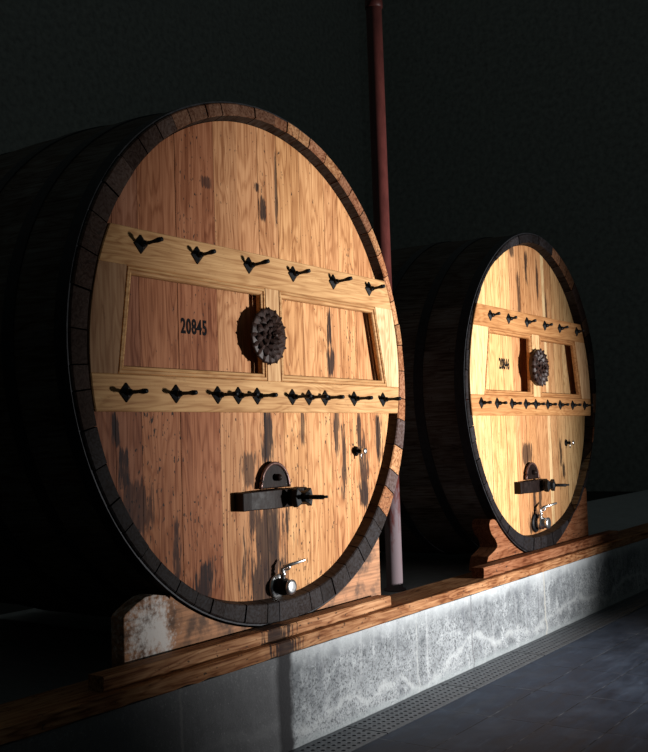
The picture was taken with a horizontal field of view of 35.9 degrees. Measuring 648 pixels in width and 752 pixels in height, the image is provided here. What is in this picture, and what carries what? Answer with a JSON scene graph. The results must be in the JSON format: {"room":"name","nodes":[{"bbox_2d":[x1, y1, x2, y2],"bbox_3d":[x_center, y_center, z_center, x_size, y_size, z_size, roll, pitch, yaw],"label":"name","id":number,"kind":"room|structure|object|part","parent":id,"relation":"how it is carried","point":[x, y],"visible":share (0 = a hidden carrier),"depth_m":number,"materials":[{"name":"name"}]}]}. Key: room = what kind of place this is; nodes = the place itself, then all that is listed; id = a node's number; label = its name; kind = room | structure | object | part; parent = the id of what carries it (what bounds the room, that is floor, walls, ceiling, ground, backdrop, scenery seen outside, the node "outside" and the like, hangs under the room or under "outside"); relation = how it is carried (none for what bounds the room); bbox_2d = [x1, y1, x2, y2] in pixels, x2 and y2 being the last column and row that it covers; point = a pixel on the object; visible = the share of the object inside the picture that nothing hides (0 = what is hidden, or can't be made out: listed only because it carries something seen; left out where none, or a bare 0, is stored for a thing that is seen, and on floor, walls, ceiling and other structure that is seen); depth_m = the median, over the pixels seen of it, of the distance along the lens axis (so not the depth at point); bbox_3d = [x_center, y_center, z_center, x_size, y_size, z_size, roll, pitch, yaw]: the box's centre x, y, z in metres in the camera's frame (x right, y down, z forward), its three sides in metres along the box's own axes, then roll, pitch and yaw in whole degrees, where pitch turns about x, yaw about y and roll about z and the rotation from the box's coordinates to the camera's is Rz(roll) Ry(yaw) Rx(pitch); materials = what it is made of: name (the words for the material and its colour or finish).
{"room":"wine cellar","nodes":[
{"label":"wine cellar","id":0,"kind":"room"},
{"bbox_2d":[0,0,364,211],"bbox_3d":[-8.712,-6.306,14.921,0.300,18.000,34.000,-4,-4,35],"label":"wall","id":1,"kind":"structure","parent":0,"point":[67,66],"depth_m":22.52,"materials":[{"name":"paint"}]},
{"bbox_2d":[0,491,633,614],"bbox_3d":[-4.284,2.352,11.467,9.800,0.001,34.000,-4,-4,35],"label":"floor","id":2,"kind":"structure","parent":0,"point":[5,608],"depth_m":21.94,"materials":[{"name":"black concrete"}]},
{"bbox_2d":[0,490,647,751],"bbox_3d":[0.970,1.803,8.424,2.346,0.546,21.000,-4,-4,35],"label":"concrete plinth","id":3,"kind":"object","parent":2,"relation":"on","point":[293,700],"visible":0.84,"depth_m":5.32,"materials":[{"name":"grey concrete"}]},
{"bbox_2d":[0,523,647,744],"bbox_3d":[0.519,1.356,6.010,0.269,0.068,16.500,-4,-4,35],"label":"timber beam","id":4,"kind":"structure","parent":3,"relation":"on","point":[23,718],"depth_m":4.51,"materials":[{"name":"brown wood"}]},
{"bbox_2d":[88,595,390,691],"bbox_3d":[-0.274,1.239,4.800,0.090,0.060,2.155,-4,-4,35],"label":"sleeper","id":5,"kind":"object","parent":4,"relation":"on","point":[122,675],"visible":1,"depth_m":4.51,"materials":[{"name":"brown wood"}]},
{"bbox_2d":[111,536,380,667],"bbox_3d":[-0.274,1.080,5.022,0.080,0.407,2.054,-4,-4,35],"label":"block","id":6,"kind":"object","parent":4,"relation":"on","point":[144,626],"visible":0.51,"depth_m":4.38,"materials":[{"name":"brown wood"}]},
{"bbox_2d":[0,101,404,625],"bbox_3d":[-1.025,-0.010,5.604,2.325,2.684,2.716,-4,-4,35],"label":"wooden cask","id":7,"kind":"object","parent":6,"relation":"on","point":[202,383],"visible":1,"depth_m":4.70,"materials":[{"name":"brown wood"}]},
{"bbox_3d":[-0.592,-0.226,4.633,0.034,0.470,1.015,-4,-4,35],"label":"panel moulding","id":8,"kind":"part","parent":7,"relation":"part of","materials":[{"name":"brown wood"}]},
{"bbox_3d":[-0.257,0.106,5.078,0.032,0.158,2.447,-4,-4,35],"label":"rail","id":9,"kind":"part","parent":7,"relation":"part of","materials":[{"name":"brown wood"}]},
{"bbox_3d":[-0.277,-0.524,5.118,0.032,0.167,2.339,-4,-4,35],"label":"rail","id":10,"kind":"part","parent":7,"relation":"part of","materials":[{"name":"brown wood"}]},
{"bbox_3d":[-0.270,-0.207,5.094,0.031,0.470,0.110,-4,-4,35],"label":"post","id":11,"kind":"part","parent":7,"relation":"part of","materials":[{"name":"brown wood"}]},
{"bbox_3d":[-0.244,0.505,5.077,0.060,0.126,0.232,-4,-4,35],"label":"arch plate","id":12,"kind":"part","parent":7,"relation":"part of","materials":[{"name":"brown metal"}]},
{"bbox_3d":[-0.158,0.977,5.054,0.134,0.107,0.032,-2,-4,-4],"label":"lever","id":13,"kind":"part","parent":7,"relation":"part of","materials":[{"name":"silver metal"}]},
{"bbox_3d":[0.059,-0.188,5.562,0.034,0.470,1.035,-4,-4,35],"label":"panel moulding","id":14,"kind":"part","parent":7,"relation":"part of","materials":[{"name":"brown wood"}]},
{"bbox_3d":[0.201,0.430,5.733,0.050,0.058,0.058,-4,-4,35],"label":"stem","id":15,"kind":"part","parent":7,"relation":"part of","materials":[{"name":"black metal"}]},
{"bbox_3d":[0.230,0.428,5.713,0.025,0.037,0.038,-4,-4,35],"label":"knob","id":16,"kind":"part","parent":7,"relation":"part of","materials":[{"name":"silver metal"}]},
{"bbox_2d":[469,488,588,570],"bbox_3d":[1.635,1.140,7.809,0.140,0.517,1.990,-4,-4,35],"label":"block","id":17,"kind":"object","parent":4,"relation":"on","point":[494,545],"visible":0.6,"depth_m":7.15,"materials":[{"name":"brown wood"}]},
{"bbox_2d":[380,233,595,554],"bbox_3d":[0.923,0.175,8.388,2.315,2.576,2.618,-4,-4,35],"label":"wooden cask","id":18,"kind":"object","parent":17,"relation":"on","point":[498,356],"visible":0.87,"depth_m":7.47,"materials":[{"name":"brown wood"}]},
{"bbox_3d":[1.353,-0.096,7.377,0.034,0.485,0.875,-4,-4,35],"label":"panel moulding","id":19,"kind":"part","parent":18,"relation":"part of","materials":[{"name":"brown wood"}]},
{"bbox_3d":[1.629,-0.398,7.810,0.032,0.155,2.130,-4,-4,35],"label":"rail","id":20,"kind":"part","parent":18,"relation":"part of","materials":[{"name":"brown wood"}]},
{"bbox_3d":[1.650,0.235,7.769,0.032,0.145,2.297,-4,-4,35],"label":"rail","id":21,"kind":"part","parent":18,"relation":"part of","materials":[{"name":"brown wood"}]},
{"bbox_3d":[1.615,0.736,7.737,0.060,0.123,0.227,-4,-4,35],"label":"arch plate","id":22,"kind":"part","parent":18,"relation":"part of","materials":[{"name":"brown metal"}]},
{"bbox_3d":[1.639,-0.079,7.790,0.031,0.485,0.160,-4,-4,35],"label":"post","id":23,"kind":"part","parent":18,"relation":"part of","materials":[{"name":"brown wood"}]},
{"bbox_3d":[1.734,1.041,7.758,0.154,0.123,0.036,-2,-4,-4],"label":"lever","id":24,"kind":"part","parent":18,"relation":"part of","materials":[{"name":"silver metal"}]},
{"bbox_3d":[1.928,-0.062,8.200,0.034,0.485,0.885,-4,-4,35],"label":"panel moulding","id":25,"kind":"part","parent":18,"relation":"part of","materials":[{"name":"brown wood"}]},
{"bbox_2d":[472,530,617,577],"bbox_3d":[1.793,1.356,7.755,0.090,0.070,2.682,-4,-4,35],"label":"sleeper","id":26,"kind":"object","parent":4,"relation":"on","point":[486,570],"visible":1,"depth_m":7.43,"materials":[{"name":"brown wood"}]},
{"bbox_2d":[365,0,405,591],"bbox_3d":[0.379,-1.556,6.900,0.150,6.000,0.150,-4,-4,35],"label":"pipe","id":27,"kind":"object","parent":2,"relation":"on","point":[393,546],"visible":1,"depth_m":6.84,"materials":[{"name":"metal"}]},
{"bbox_2d":[353,605,647,751],"bbox_3d":[6.606,1.513,3.882,11.605,0.001,34.000,-4,-4,35],"label":"floor","id":28,"kind":"structure","parent":0,"point":[589,694],"depth_m":5.39,"materials":[{"name":"concrete"}]},
{"bbox_2d":[337,662,523,748],"bbox_3d":[2.033,1.949,7.674,0.265,0.090,21.000,-4,-4,35],"label":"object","id":29,"kind":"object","parent":28,"relation":"in","point":[523,662],"depth_m":5.69,"materials":[{"name":"black metal"}]},
{"bbox_2d":[290,726,386,751],"bbox_3d":[-0.070,1.788,4.670,0.250,0.020,0.990,-4,-4,35],"label":"drain grate","id":30,"kind":"object","parent":29,"relation":"on","point":[339,743],"visible":1,"depth_m":4.90,"materials":[{"name":"grey metal"}]},
{"bbox_2d":[347,684,476,733],"bbox_3d":[0.503,1.821,5.489,0.250,0.020,0.990,-4,-4,35],"label":"drain grate","id":31,"kind":"object","parent":29,"relation":"in","point":[436,701],"visible":1,"depth_m":5.44,"materials":[{"name":"grey metal"}]},
{"bbox_2d":[440,652,543,689],"bbox_3d":[1.076,1.855,6.308,0.250,0.020,0.990,-4,-4,35],"label":"drain grate","id":32,"kind":"object","parent":29,"relation":"in","point":[497,668],"visible":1,"depth_m":6.26,"materials":[{"name":"grey metal"}]},
{"bbox_2d":[510,627,596,655],"bbox_3d":[1.649,1.889,7.127,0.250,0.020,0.990,-4,-4,35],"label":"drain grate","id":33,"kind":"object","parent":29,"relation":"in","point":[547,644],"visible":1,"depth_m":7.09,"materials":[{"name":"grey metal"}]},
{"bbox_2d":[565,606,638,629],"bbox_3d":[2.221,1.923,7.946,0.250,0.020,0.990,-4,-4,35],"label":"drain grate","id":34,"kind":"object","parent":29,"relation":"in","point":[597,620],"visible":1,"depth_m":7.91,"materials":[{"name":"grey metal"}]},
{"bbox_2d":[358,0,647,491],"bbox_3d":[10.942,-6.486,22.120,24.300,18.000,0.300,-4,-4,35],"label":"wall","id":35,"kind":"structure","parent":0,"point":[504,117],"depth_m":25.65,"materials":[{"name":"paint"}]}
]}

